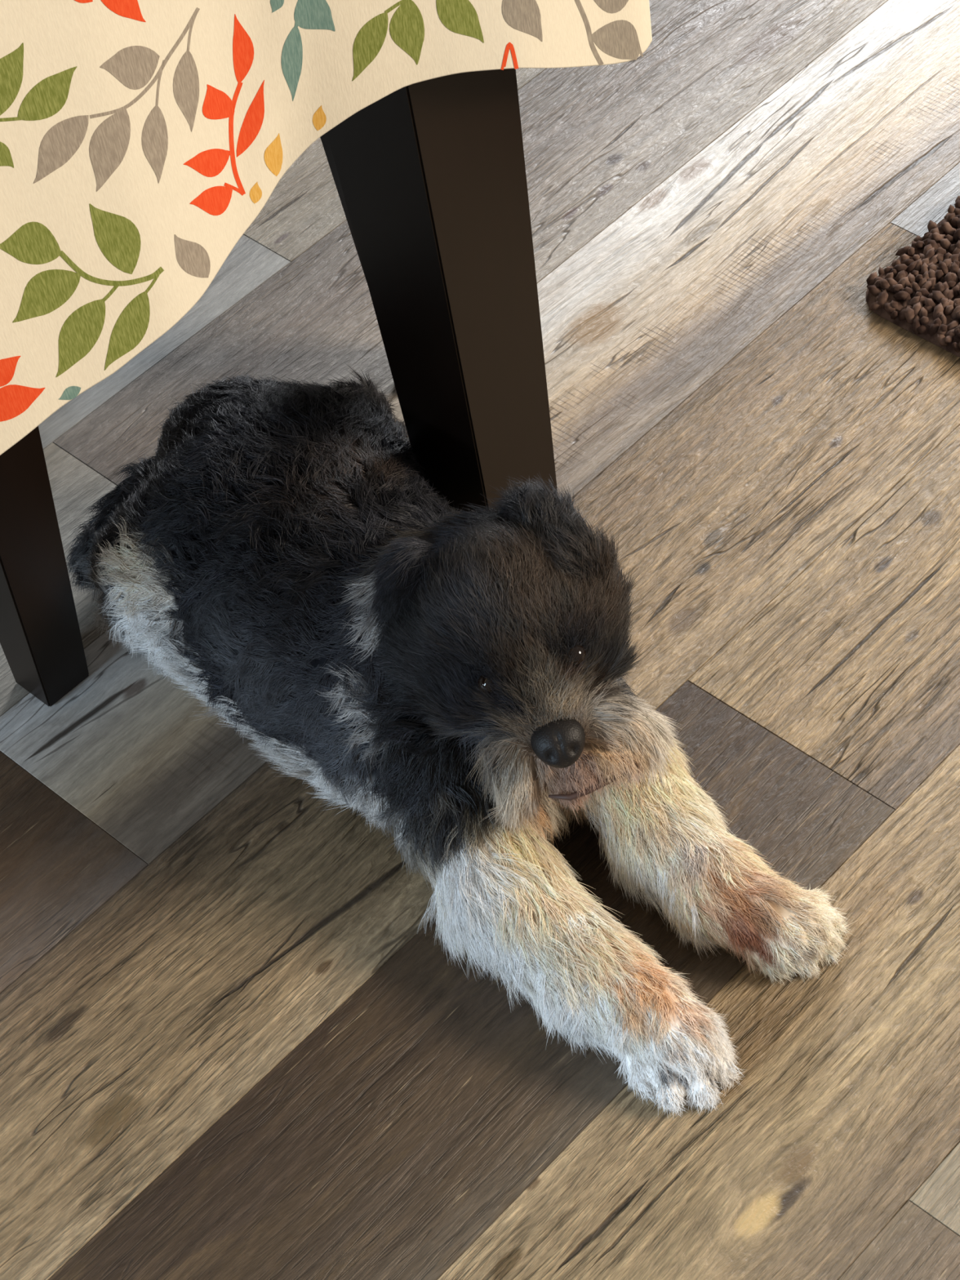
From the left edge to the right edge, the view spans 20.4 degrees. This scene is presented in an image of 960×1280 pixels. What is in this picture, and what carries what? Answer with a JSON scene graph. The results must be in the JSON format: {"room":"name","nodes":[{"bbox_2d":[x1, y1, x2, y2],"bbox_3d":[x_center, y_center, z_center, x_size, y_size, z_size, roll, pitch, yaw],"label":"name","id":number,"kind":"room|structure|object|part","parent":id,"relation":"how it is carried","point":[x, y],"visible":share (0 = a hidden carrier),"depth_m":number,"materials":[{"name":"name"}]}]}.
{"room":"dining room","nodes":[
{"label":"dining room","id":0,"kind":"room"},
{"bbox_2d":[0,0,959,1279],"bbox_3d":[0.014,-0.224,2.088,4.400,0.030,6.529,33,60,30],"label":"floor","id":1,"kind":"structure","parent":0,"point":[233,1046],"depth_m":1.78,"materials":[{"name":"brown wood"}]},
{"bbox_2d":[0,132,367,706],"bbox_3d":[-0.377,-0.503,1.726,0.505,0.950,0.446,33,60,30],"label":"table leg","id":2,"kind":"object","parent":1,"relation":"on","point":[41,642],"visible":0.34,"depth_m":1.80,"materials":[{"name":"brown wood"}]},
{"bbox_3d":[-0.323,-0.125,1.748,0.072,0.415,0.072,33,60,30],"label":"leg","id":3,"kind":"part","parent":2,"relation":"part of","materials":[{"name":"brown wood"}]},
{"bbox_3d":[-0.081,-0.339,1.903,0.072,0.415,0.072,33,60,30],"label":"leg","id":4,"kind":"part","parent":2,"relation":"part of","materials":[{"name":"brown wood"}]},
{"bbox_2d":[327,68,557,515],"bbox_3d":[-0.585,-0.068,1.515,0.578,0.742,1.276,33,60,30],"label":"table","id":5,"kind":"object","parent":1,"relation":"on","point":[432,172],"visible":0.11,"depth_m":1.69,"materials":[{"name":"brown wood"}]},
{"bbox_2d":[0,0,652,455],"bbox_3d":[-0.595,-0.212,1.365,0.636,0.338,1.364,33,60,30],"label":"tablecloth","id":6,"kind":"object","parent":5,"relation":"on","point":[140,140],"visible":1,"depth_m":1.37,"materials":[{"name":"fabric"}]},
{"bbox_2d":[0,355,20,386],"bbox_3d":[-0.240,-0.134,1.336,0.001,0.016,0.027,33,60,30],"label":"print","id":7,"kind":"object","parent":6,"relation":"attached to","point":[10,366],"depth_m":1.34,"materials":[{"name":"red"}]},
{"bbox_2d":[0,384,44,422],"bbox_3d":[-0.237,-0.122,1.350,0.001,0.022,0.039,33,60,30],"label":"print","id":8,"kind":"object","parent":6,"relation":"attached to","point":[18,402],"depth_m":1.36,"materials":[{"name":"red"}]},
{"bbox_2d":[0,43,76,168],"bbox_3d":[-0.216,-0.258,1.269,0.003,0.057,0.064,33,60,30],"label":"print","id":9,"kind":"object","parent":6,"relation":"on","point":[38,81],"depth_m":1.28,"materials":[{"name":"green fabric"}]},
{"bbox_2d":[58,386,80,399],"bbox_3d":[-0.213,-0.128,1.381,0.001,0.009,0.015,33,60,30],"label":"print","id":10,"kind":"object","parent":6,"relation":"attached to","point":[65,393],"depth_m":1.38,"materials":[{"name":"teal fabric"}]},
{"bbox_2d":[0,203,164,377],"bbox_3d":[-0.200,-0.181,1.354,0.005,0.110,0.096,33,60,30],"label":"print","id":11,"kind":"object","parent":6,"relation":"attached to","point":[82,285],"depth_m":1.35,"materials":[{"name":"green fabric"}]},
{"bbox_2d":[74,0,146,22],"bbox_3d":[-0.179,-0.304,1.284,0.001,0.041,0.042,30,59,28],"label":"print","id":12,"kind":"object","parent":6,"relation":"on","point":[85,11],"depth_m":1.29,"materials":[{"name":"red"}]},
{"bbox_2d":[33,7,199,191],"bbox_3d":[-0.175,-0.258,1.331,0.006,0.084,0.130,27,58,27],"label":"print","id":13,"kind":"object","parent":6,"relation":"attached to","point":[122,114],"depth_m":1.32,"materials":[{"name":"grey fabric"}]},
{"bbox_2d":[174,234,210,277],"bbox_3d":[-0.152,-0.204,1.413,0.001,0.045,0.026,20,55,22],"label":"print","id":14,"kind":"object","parent":6,"relation":"attached to","point":[192,251],"depth_m":1.41,"materials":[{"name":"grey fabric"}]},
{"bbox_2d":[183,14,264,215],"bbox_3d":[-0.134,-0.269,1.398,0.015,0.108,0.075,33,60,30],"label":"print","id":15,"kind":"object","parent":6,"relation":"attached to","point":[224,55],"depth_m":1.40,"materials":[{"name":"red"}]},
{"bbox_2d":[249,182,262,203],"bbox_3d":[-0.122,-0.244,1.453,0.001,0.012,0.010,33,60,30],"label":"print","id":16,"kind":"object","parent":6,"relation":"attached to","point":[255,188],"depth_m":1.45,"materials":[{"name":"fabric"}]},
{"bbox_2d":[264,133,282,176],"bbox_3d":[-0.113,-0.263,1.455,0.002,0.027,0.017,23,56,24],"label":"print","id":17,"kind":"object","parent":6,"relation":"attached to","point":[273,141],"depth_m":1.45,"materials":[{"name":"fabric"}]},
{"bbox_2d":[270,0,335,101],"bbox_3d":[-0.093,-0.321,1.419,0.037,0.073,0.004,-33,54,-20],"label":"print","id":18,"kind":"object","parent":6,"relation":"attached to","point":[303,32],"depth_m":1.42,"materials":[{"name":"teal fabric"}]},
{"bbox_2d":[312,105,326,130],"bbox_3d":[-0.088,-0.287,1.464,0.008,0.016,0.001,-26,52,-15],"label":"print","id":19,"kind":"object","parent":6,"relation":"attached to","point":[319,112],"depth_m":1.46,"materials":[{"name":"yellow fabric"}]},
{"bbox_2d":[352,0,484,80],"bbox_3d":[-0.036,-0.333,1.467,0.086,0.052,0.002,-31,53,-18],"label":"print","id":20,"kind":"object","parent":6,"relation":"attached to","point":[393,40],"depth_m":1.47,"materials":[{"name":"green fabric"}]},
{"bbox_2d":[501,42,518,70],"bbox_3d":[0.016,-0.332,1.517,0.012,0.020,0.001,-30,52,-18],"label":"print","id":21,"kind":"object","parent":6,"relation":"attached to","point":[509,51],"depth_m":1.52,"materials":[{"name":"red"}]},
{"bbox_2d":[502,0,542,41],"bbox_3d":[0.024,-0.354,1.507,0.028,0.050,0.002,-37,55,-23],"label":"print","id":22,"kind":"object","parent":6,"relation":"attached to","point":[522,20],"depth_m":1.51,"materials":[{"name":"fabric"}]},
{"bbox_2d":[574,0,643,65],"bbox_3d":[0.078,-0.362,1.583,0.003,0.082,0.061,33,60,30],"label":"print","id":23,"kind":"object","parent":6,"relation":"attached to","point":[607,32],"depth_m":1.58,"materials":[{"name":"fabric"}]},
{"bbox_2d":[593,0,628,13],"bbox_3d":[0.081,-0.389,1.565,0.003,0.045,0.058,29,58,27],"label":"print","id":24,"kind":"object","parent":6,"relation":"attached to","point":[599,6],"depth_m":1.57,"materials":[{"name":"fabric"}]},
{"bbox_2d":[64,362,862,1115],"bbox_3d":[-0.011,-0.013,1.731,0.252,0.232,0.627,-37,55,-23],"label":"dog","id":25,"kind":"object","parent":1,"relation":"on","point":[448,677],"visible":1,"depth_m":1.67},
{"bbox_2d":[866,195,959,357],"bbox_3d":[0.688,-0.333,2.065,0.529,0.023,0.633,33,60,30],"label":"rug","id":26,"kind":"object","parent":1,"relation":"on","point":[918,293],"visible":1,"depth_m":2.05,"materials":[{"name":"brown carpet"}]}
]}

